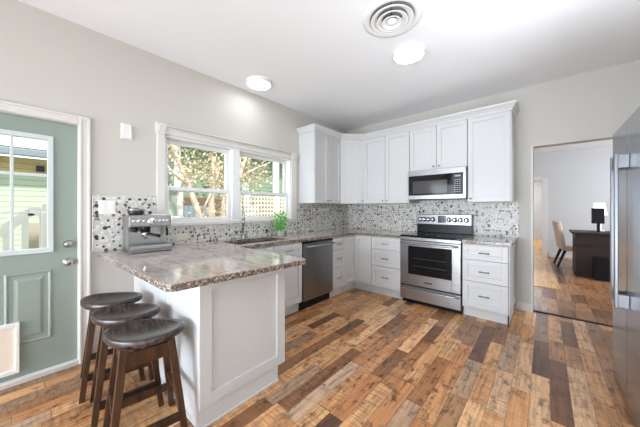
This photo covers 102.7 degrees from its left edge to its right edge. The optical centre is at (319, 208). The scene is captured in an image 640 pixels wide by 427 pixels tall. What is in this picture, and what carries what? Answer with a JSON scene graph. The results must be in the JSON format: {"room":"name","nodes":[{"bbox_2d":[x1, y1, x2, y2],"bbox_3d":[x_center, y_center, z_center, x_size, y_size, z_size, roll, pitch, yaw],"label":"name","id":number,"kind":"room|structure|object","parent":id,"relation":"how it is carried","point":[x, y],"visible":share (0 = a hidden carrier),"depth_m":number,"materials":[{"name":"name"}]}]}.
{"room":"kitchen","nodes":[
{"label":"kitchen","id":0,"kind":"room"},
{"bbox_2d":[0,0,347,352],"bbox_3d":[-2.021,-0.063,2.224,0.150,2.940,7.880,0,0,41],"label":"wall","id":1,"kind":"structure","parent":0,"point":[48,61],"depth_m":2.32,"materials":[{"name":"grey paint"}]},
{"bbox_2d":[0,112,76,382],"bbox_3d":[-2.330,0.279,1.798,0.117,1.946,0.915,0,0,41],"label":"door","id":2,"kind":"structure","parent":1,"relation":"in","point":[38,286],"depth_m":2.00,"materials":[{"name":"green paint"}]},
{"bbox_2d":[0,359,77,390],"bbox_3d":[-2.359,1.278,1.823,0.170,0.058,0.921,0,0,41],"label":"threshold","id":3,"kind":"object","parent":1,"relation":"attached to","point":[40,373],"depth_m":1.95,"materials":[{"name":"white paint"}]},
{"bbox_2d":[0,100,90,363],"bbox_3d":[-2.357,0.259,1.821,0.175,2.056,1.073,0,0,41],"label":"trim","id":4,"kind":"structure","parent":1,"relation":"attached to","point":[83,125],"depth_m":2.13,"materials":[{"name":"white paint"}]},
{"bbox_2d":[98,200,115,213],"bbox_3d":[-1.873,-0.015,2.253,0.010,0.120,0.118,0,0,41],"label":"switch plate","id":5,"kind":"object","parent":1,"relation":"attached to","point":[104,206],"visible":1,"depth_m":2.25,"materials":[{"name":"white plastic"}]},
{"bbox_2d":[92,194,155,252],"bbox_3d":[-1.787,0.124,2.366,0.013,0.498,0.482,0,0,41],"label":"trim","id":6,"kind":"structure","parent":1,"relation":"attached to","point":[92,194],"depth_m":2.18,"materials":[{"name":"silver metal"}]},
{"bbox_2d":[121,123,131,139],"bbox_3d":[-1.784,-0.715,2.364,0.020,0.144,0.088,0,0,41],"label":"wall sensor","id":7,"kind":"object","parent":1,"relation":"attached to","point":[126,129],"visible":1,"depth_m":2.35,"materials":[{"name":"white plastic"}]},
{"bbox_2d":[155,122,166,134],"bbox_3d":[-1.591,-0.807,2.567,0.045,0.104,0.100,0,0,41],"label":"trim","id":8,"kind":"structure","parent":1,"relation":"attached to","point":[161,128],"depth_m":2.55,"materials":[{"name":"white paint"}]},
{"bbox_2d":[176,233,187,240],"bbox_3d":[-1.464,0.297,2.720,0.008,0.072,0.115,0,0,41],"label":"outlet","id":9,"kind":"object","parent":1,"relation":"attached to","point":[183,236],"visible":1,"depth_m":2.72,"materials":[{"name":"beige plastic"}]},
{"bbox_2d":[157,125,295,219],"bbox_3d":[-0.988,-0.337,3.253,0.048,1.019,1.900,0,0,41],"label":"trim","id":10,"kind":"structure","parent":1,"relation":"attached to","point":[171,130],"depth_m":2.88,"materials":[{"name":"white paint"}]},
{"bbox_2d":[165,135,292,226],"bbox_3d":[-1.060,-0.288,3.297,0.179,0.940,1.770,0,0,41],"label":"window","id":11,"kind":"structure","parent":1,"relation":"in","point":[232,191],"depth_m":3.19,"materials":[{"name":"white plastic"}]},
{"bbox_2d":[291,152,296,159],"bbox_3d":[-0.398,-0.807,3.928,0.045,0.104,0.122,0,0,41],"label":"trim","id":12,"kind":"structure","parent":1,"relation":"attached to","point":[293,155],"depth_m":3.91,"materials":[{"name":"white paint"}]},
{"bbox_2d":[93,195,518,252],"bbox_3d":[0.299,0.115,2.735,2.664,0.516,3.771,0,0,41],"label":"backsplash","id":13,"kind":"structure","parent":1,"relation":"attached to","point":[495,219],"depth_m":3.52,"materials":[{"name":"stone"}]},
{"bbox_2d":[299,131,340,203],"bbox_3d":[0.019,-0.625,4.161,0.362,1.076,0.657,0,0,41],"label":"upper cabinet","id":14,"kind":"object","parent":1,"relation":"attached to","point":[319,153],"visible":1,"depth_m":3.98,"materials":[{"name":"grey paint"}]},
{"bbox_2d":[296,100,519,139],"bbox_3d":[1.134,-1.207,3.756,2.999,0.087,0.829,0,0,19],"label":"crown molding","id":15,"kind":"structure","parent":14,"relation":"attached to","point":[513,105],"depth_m":3.68,"materials":[{"name":"grey paint"}]},
{"bbox_2d":[313,208,329,210],"bbox_3d":[0.032,0.011,4.408,0.033,0.044,0.400,0,0,41],"label":"power outlet","id":16,"kind":"object","parent":1,"relation":"attached to","point":[314,209],"visible":1,"depth_m":4.38,"materials":[{"name":"white plastic"}]},
{"bbox_2d":[341,140,363,203],"bbox_3d":[0.551,-0.625,4.575,0.617,1.076,0.670,0,0,41],"label":"upper cabinet","id":17,"kind":"object","parent":1,"relation":"attached to","point":[352,151],"visible":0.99,"depth_m":4.33,"materials":[{"name":"grey paint"}]},
{"bbox_2d":[0,239,635,426],"bbox_3d":[3.787,1.344,3.729,6.600,0.126,17.800,0,0,41],"label":"floor","id":18,"kind":"structure","parent":0,"point":[355,357],"depth_m":1.99,"materials":[{"name":"brown wood"}]},
{"bbox_2d":[79,292,144,403],"bbox_3d":[-1.577,0.977,1.946,0.365,0.627,0.383,0,0,-42],"label":"bar stool","id":19,"kind":"object","parent":18,"relation":"on","point":[93,302],"visible":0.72,"depth_m":1.87,"materials":[{"name":"brown wood"}]},
{"bbox_2d":[90,303,163,426],"bbox_3d":[-1.282,0.977,1.698,0.365,0.627,0.383,0,0,-42],"label":"bar stool","id":20,"kind":"object","parent":18,"relation":"on","point":[105,317],"visible":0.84,"depth_m":1.66,"materials":[{"name":"brown wood"}]},
{"bbox_2d":[102,318,187,426],"bbox_3d":[-0.988,0.977,1.446,0.365,0.627,0.383,0,0,-42],"label":"bar stool","id":21,"kind":"object","parent":18,"relation":"on","point":[155,336],"visible":1,"depth_m":1.41,"materials":[{"name":"brown wood"}]},
{"bbox_2d":[134,269,284,426],"bbox_3d":[-1.014,0.849,2.184,1.414,0.876,0.656,0,0,41],"label":"base cabinet","id":22,"kind":"object","parent":18,"relation":"on","point":[230,346],"visible":0.51,"depth_m":1.66,"materials":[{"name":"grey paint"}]},
{"bbox_2d":[253,242,301,315],"bbox_3d":[-0.736,0.849,3.060,0.654,0.876,0.884,0,0,41],"label":"base cabinet","id":23,"kind":"object","parent":18,"relation":"on","point":[293,275],"visible":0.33,"depth_m":3.09,"materials":[{"name":"grey paint"}]},
{"bbox_2d":[299,238,334,309],"bbox_3d":[-0.209,0.851,3.596,0.640,0.872,0.598,0,0,41],"label":"dishwasher","id":24,"kind":"object","parent":18,"relation":"on","point":[317,273],"visible":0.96,"depth_m":3.40,"materials":[{"name":"silver metal"}]},
{"bbox_2d":[330,236,343,296],"bbox_3d":[0.052,0.849,3.958,0.654,0.876,0.271,0,0,41],"label":"base cabinet","id":25,"kind":"object","parent":18,"relation":"on","point":[338,251],"visible":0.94,"depth_m":3.78,"materials":[{"name":"grey paint"}]},
{"bbox_2d":[340,235,373,292],"bbox_3d":[0.564,0.849,4.344,0.914,0.876,0.976,0,0,41],"label":"base cabinet","id":26,"kind":"object","parent":18,"relation":"on","point":[357,248],"visible":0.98,"depth_m":4.00,"materials":[{"name":"grey paint"}]},
{"bbox_2d":[96,228,411,291],"bbox_3d":[-0.100,0.390,3.088,1.574,0.038,3.742,0,0,41],"label":"countertop","id":27,"kind":"structure","parent":26,"relation":"on","point":[198,264],"depth_m":1.85,"materials":[{"name":"stone"}]},
{"bbox_2d":[123,208,172,253],"bbox_3d":[-1.529,0.181,2.283,0.377,0.378,0.318,0,0,44],"label":"espresso machine","id":28,"kind":"object","parent":27,"relation":"on","point":[142,233],"visible":1,"depth_m":2.23,"materials":[{"name":"silver metal"}]},
{"bbox_2d":[127,242,172,250],"bbox_3d":[-1.485,0.324,2.239,0.170,0.032,0.308,0,0,44],"label":"drip tray","id":29,"kind":"object","parent":28,"relation":"on","point":[131,246],"depth_m":2.21,"materials":[{"name":"silver metal"}]},
{"bbox_2d":[241,208,249,238],"bbox_3d":[-0.940,0.183,3.129,0.107,0.378,0.183,0,0,5],"label":"faucet","id":30,"kind":"object","parent":27,"relation":"on","point":[243,210],"visible":1,"depth_m":3.17,"materials":[{"name":"grey metal"}]},
{"bbox_2d":[234,239,274,244],"bbox_3d":[-0.753,0.501,3.041,0.396,0.182,0.716,0,0,41],"label":"sink","id":31,"kind":"object","parent":27,"relation":"in","point":[270,239],"visible":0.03,"depth_m":3.24,"materials":[{"name":"silver metal"}]},
{"bbox_2d":[269,211,290,235],"bbox_3d":[-0.525,0.202,3.534,0.267,0.336,0.307,0,0,41],"label":"potted plant","id":32,"kind":"object","parent":27,"relation":"on","point":[283,218],"visible":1,"depth_m":3.52,"materials":[{"name":"green plant"}]},
{"bbox_2d":[372,236,402,298],"bbox_3d":[1.169,0.849,3.988,0.458,0.876,0.712,0,0,41],"label":"base cabinet","id":33,"kind":"object","parent":18,"relation":"on","point":[385,250],"visible":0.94,"depth_m":3.75,"materials":[{"name":"grey paint"}]},
{"bbox_2d":[400,214,472,313],"bbox_3d":[1.609,0.685,3.556,0.770,1.205,0.783,0,0,41],"label":"range","id":34,"kind":"object","parent":18,"relation":"on","point":[431,258],"visible":0.99,"depth_m":3.37,"materials":[{"name":"silver metal"}]},
{"bbox_2d":[401,232,472,239],"bbox_3d":[1.621,0.371,3.570,0.770,0.023,0.626,0,0,41],"label":"cooktop","id":35,"kind":"object","parent":34,"relation":"in","point":[414,235],"depth_m":3.45,"materials":[{"name":"black glass"}]},
{"bbox_2d":[462,243,514,324],"bbox_3d":[2.100,0.849,3.172,0.463,0.876,0.712,0,0,41],"label":"base cabinet","id":36,"kind":"object","parent":18,"relation":"on","point":[488,271],"visible":0.93,"depth_m":2.94,"materials":[{"name":"grey paint"}]},
{"bbox_2d":[462,235,516,246],"bbox_3d":[2.111,0.390,3.175,0.486,0.038,0.695,0,0,41],"label":"countertop","id":37,"kind":"structure","parent":36,"relation":"on","point":[484,240],"depth_m":3.00,"materials":[{"name":"stone"}]},
{"bbox_2d":[552,220,571,266],"bbox_3d":[5.646,0.783,5.744,0.602,1.019,0.480,0,0,33],"label":"dining chair","id":38,"kind":"object","parent":18,"relation":"on","point":[557,226],"visible":0.73,"depth_m":5.69,"materials":[{"name":"beige fabric"}]},
{"bbox_2d":[533,310,612,326],"bbox_3d":[3.059,1.291,2.910,0.975,0.032,0.040,0,0,41],"label":"threshold","id":39,"kind":"object","parent":18,"relation":"on","point":[608,325],"visible":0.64,"depth_m":2.98,"materials":[{"name":"brown wood"}]},
{"bbox_2d":[569,229,609,276],"bbox_3d":[5.822,0.867,4.670,1.800,0.840,0.800,0,0,41],"label":"desk","id":40,"kind":"object","parent":18,"relation":"on","point":[586,244],"visible":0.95,"depth_m":4.86,"materials":[{"name":"brown wood"}]},
{"bbox_2d":[590,208,606,231],"bbox_3d":[5.406,0.216,4.969,0.240,0.460,0.160,0,0,33],"label":"table lamp","id":41,"kind":"object","parent":40,"relation":"on","point":[597,214],"visible":0.99,"depth_m":4.96,"materials":[{"name":"black metal"}]},
{"bbox_2d":[593,203,606,230],"bbox_3d":[5.607,0.166,5.138,0.210,0.560,0.210,0,0,41],"label":"table lamp","id":42,"kind":"object","parent":40,"relation":"on","point":[596,205],"visible":0.33,"depth_m":5.08,"materials":[{"name":"white fabric"}]},
{"bbox_2d":[592,256,609,281],"bbox_3d":[5.229,1.071,4.525,0.550,0.433,0.260,0,0,41],"label":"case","id":43,"kind":"object","parent":18,"relation":"on","point":[600,265],"visible":0.5,"depth_m":4.56,"materials":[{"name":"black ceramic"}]},
{"bbox_2d":[610,106,639,426],"bbox_3d":[2.232,0.355,1.428,0.804,1.865,0.920,0,0,41],"label":"refrigerator","id":44,"kind":"object","parent":18,"relation":"on","point":[625,161],"visible":1,"depth_m":1.62,"materials":[{"name":"silver metal"}]},
{"bbox_2d":[18,0,639,153],"bbox_3d":[3.730,-1.608,3.778,6.750,0.150,17.800,0,0,41],"label":"ceiling","id":45,"kind":"structure","parent":0,"point":[320,61],"depth_m":2.40,"materials":[{"name":"white paint"}]},
{"bbox_2d":[246,76,271,90],"bbox_3d":[-0.736,-1.511,3.095,0.304,0.044,0.304,0,0,41],"label":"ceiling light","id":46,"kind":"object","parent":45,"relation":"attached to","point":[261,83],"visible":1,"depth_m":3.04,"materials":[{"name":"white plastic"}]},
{"bbox_2d":[247,79,270,89],"bbox_3d":[-0.736,-1.494,3.095,0.273,0.010,0.273,0,0,41],"label":"diffuser","id":47,"kind":"object","parent":46,"relation":"attached to","point":[256,84],"depth_m":3.07,"materials":[{"name":"white plastic"}]},
{"bbox_2d":[363,0,422,37],"bbox_3d":[0.577,-1.507,2.055,0.464,0.056,0.464,0,0,41],"label":"ceiling vent","id":48,"kind":"object","parent":45,"relation":"in","point":[383,18],"visible":1,"depth_m":2.03,"materials":[{"name":"white plastic"}]},
{"bbox_2d":[393,43,424,63],"bbox_3d":[0.869,-1.511,2.510,0.304,0.044,0.304,0,0,41],"label":"ceiling light","id":49,"kind":"object","parent":45,"relation":"attached to","point":[408,53],"visible":1,"depth_m":2.46,"materials":[{"name":"white plastic"}]},
{"bbox_2d":[348,60,639,308],"bbox_3d":[2.203,-0.063,3.667,4.300,2.940,0.140,0,0,41],"label":"wall","id":50,"kind":"structure","parent":0,"point":[591,106],"depth_m":3.08,"materials":[{"name":"grey paint"}]},
{"bbox_2d":[364,131,418,203],"bbox_3d":[1.157,-0.625,4.212,0.782,1.076,0.419,0,0,41],"label":"upper cabinet","id":51,"kind":"object","parent":50,"relation":"attached to","point":[386,158],"visible":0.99,"depth_m":4.05,"materials":[{"name":"grey paint"}]},
{"bbox_2d":[410,119,467,170],"bbox_3d":[1.740,-0.857,3.701,0.757,0.612,0.419,0,0,41],"label":"upper cabinet","id":52,"kind":"object","parent":50,"relation":"attached to","point":[443,145],"visible":0.89,"depth_m":3.53,"materials":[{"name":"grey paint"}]},
{"bbox_2d":[408,166,467,200],"bbox_3d":[1.719,-0.339,3.677,0.756,0.416,0.456,0,0,41],"label":"microwave","id":53,"kind":"object","parent":52,"relation":"attached to","point":[451,183],"visible":1,"depth_m":3.48,"materials":[{"name":"silver metal"}]},
{"bbox_2d":[468,110,514,202],"bbox_3d":[2.200,-0.625,3.297,0.456,1.076,0.419,0,0,41],"label":"upper cabinet","id":54,"kind":"object","parent":50,"relation":"attached to","point":[491,138],"visible":1,"depth_m":3.16,"materials":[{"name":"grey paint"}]},
{"bbox_2d":[516,301,532,312],"bbox_3d":[2.581,1.237,3.234,0.170,0.100,0.014,0,0,41],"label":"baseboard","id":55,"kind":"structure","parent":50,"relation":"attached to","point":[522,306],"depth_m":3.23,"materials":[{"name":"white paint"}]},
{"bbox_2d":[531,147,533,309],"bbox_3d":[2.685,0.257,3.240,0.022,2.060,0.146,0,0,41],"label":"trim","id":56,"kind":"structure","parent":50,"relation":"attached to","point":[532,152],"depth_m":3.19,"materials":[{"name":"white paint"}]},
{"bbox_2d":[534,181,541,239],"bbox_3d":[10.175,-0.063,10.030,5.540,2.940,0.100,0,0,41],"label":"wall","id":57,"kind":"structure","parent":0,"point":[537,184],"depth_m":10.80,"materials":[{"name":"grey paint"}]},
{"bbox_2d":[534,145,612,255],"bbox_3d":[6.952,-0.063,6.353,5.300,2.940,0.120,0,0,41],"label":"wall","id":58,"kind":"structure","parent":0,"point":[577,179],"depth_m":6.61,"materials":[{"name":"grey paint"}]},
{"bbox_2d":[534,177,546,255],"bbox_3d":[5.731,0.202,7.410,1.270,2.170,0.140,0,0,41],"label":"trim","id":59,"kind":"structure","parent":58,"relation":"attached to","point":[544,180],"depth_m":6.98,"materials":[{"name":"white paint"}]},
{"bbox_2d":[549,252,571,258],"bbox_3d":[7.546,1.227,5.742,3.600,0.120,0.015,0,0,41],"label":"baseboard","id":60,"kind":"structure","parent":58,"relation":"attached to","point":[551,254],"depth_m":6.77,"materials":[{"name":"white paint"}]},
{"label":"outside","id":61,"kind":"structure","parent":0,"visible":0},
{"bbox_3d":[-4.872,1.737,9.591,13.850,0.100,24.000,0,0,41],"label":"yard","id":62,"kind":"structure","parent":61,"visible":0},
{"bbox_2d":[0,135,46,250],"bbox_3d":[-7.447,-0.263,5.432,3.460,3.900,5.150,0,0,41],"label":"neighbor house","id":63,"kind":"structure","parent":62,"relation":"on","point":[29,191],"depth_m":5.13,"materials":[{"name":"green"}]},
{"bbox_2d":[36,166,44,171],"bbox_3d":[-5.818,-0.833,5.327,0.050,0.120,0.120,0,0,41],"label":"wall light","id":64,"kind":"object","parent":63,"relation":"attached to","point":[38,168],"depth_m":5.31,"materials":[{"name":"black metal"}]},
{"bbox_2d":[0,203,46,250],"bbox_3d":[-3.463,0.812,2.817,0.420,1.750,1.570,0,0,41],"label":"porch railing","id":65,"kind":"object","parent":62,"relation":"on","point":[33,235],"visible":0.17,"depth_m":2.83,"materials":[{"name":"white wood"}]},
{"bbox_2d":[169,186,183,217],"bbox_3d":[-3.598,0.617,5.249,1.390,2.140,1.050,0,0,41],"label":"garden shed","id":66,"kind":"object","parent":62,"relation":"on","point":[175,207],"visible":0.12,"depth_m":5.17,"materials":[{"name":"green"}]},
{"bbox_2d":[183,206,214,221],"bbox_3d":[-3.070,0.807,6.209,0.020,1.760,1.090,0,0,41],"label":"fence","id":67,"kind":"object","parent":62,"relation":"on","point":[186,209],"visible":0.13,"depth_m":6.15,"materials":[{"name":"white wood"}]},
{"bbox_2d":[168,144,277,220],"bbox_3d":[-2.172,0.004,5.075,1.177,3.402,3.066,0,0,41],"label":"crape myrtle","id":68,"kind":"object","parent":62,"relation":"on","point":[213,167],"visible":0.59,"depth_m":4.96,"materials":[{"name":"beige plant"}]},
{"bbox_2d":[168,144,282,199],"bbox_3d":[-2.598,-0.173,11.388,3.700,3.720,8.700,0,0,41],"label":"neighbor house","id":69,"kind":"structure","parent":62,"relation":"on","point":[267,185],"depth_m":8.42,"materials":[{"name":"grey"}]},
{"bbox_2d":[183,197,282,219],"bbox_3d":[-1.683,0.687,9.322,0.200,2.000,7.000,0,0,41],"label":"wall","id":70,"kind":"structure","parent":62,"relation":"on","point":[186,199],"depth_m":7.64,"materials":[{"name":"beige wood"}]},
{"bbox_2d":[241,162,282,219],"bbox_3d":[-1.075,-0.013,7.126,0.110,3.400,2.700,0,0,41],"label":"lattice fence","id":71,"kind":"object","parent":62,"relation":"on","point":[276,201],"visible":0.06,"depth_m":6.75,"materials":[{"name":"beige wood"}]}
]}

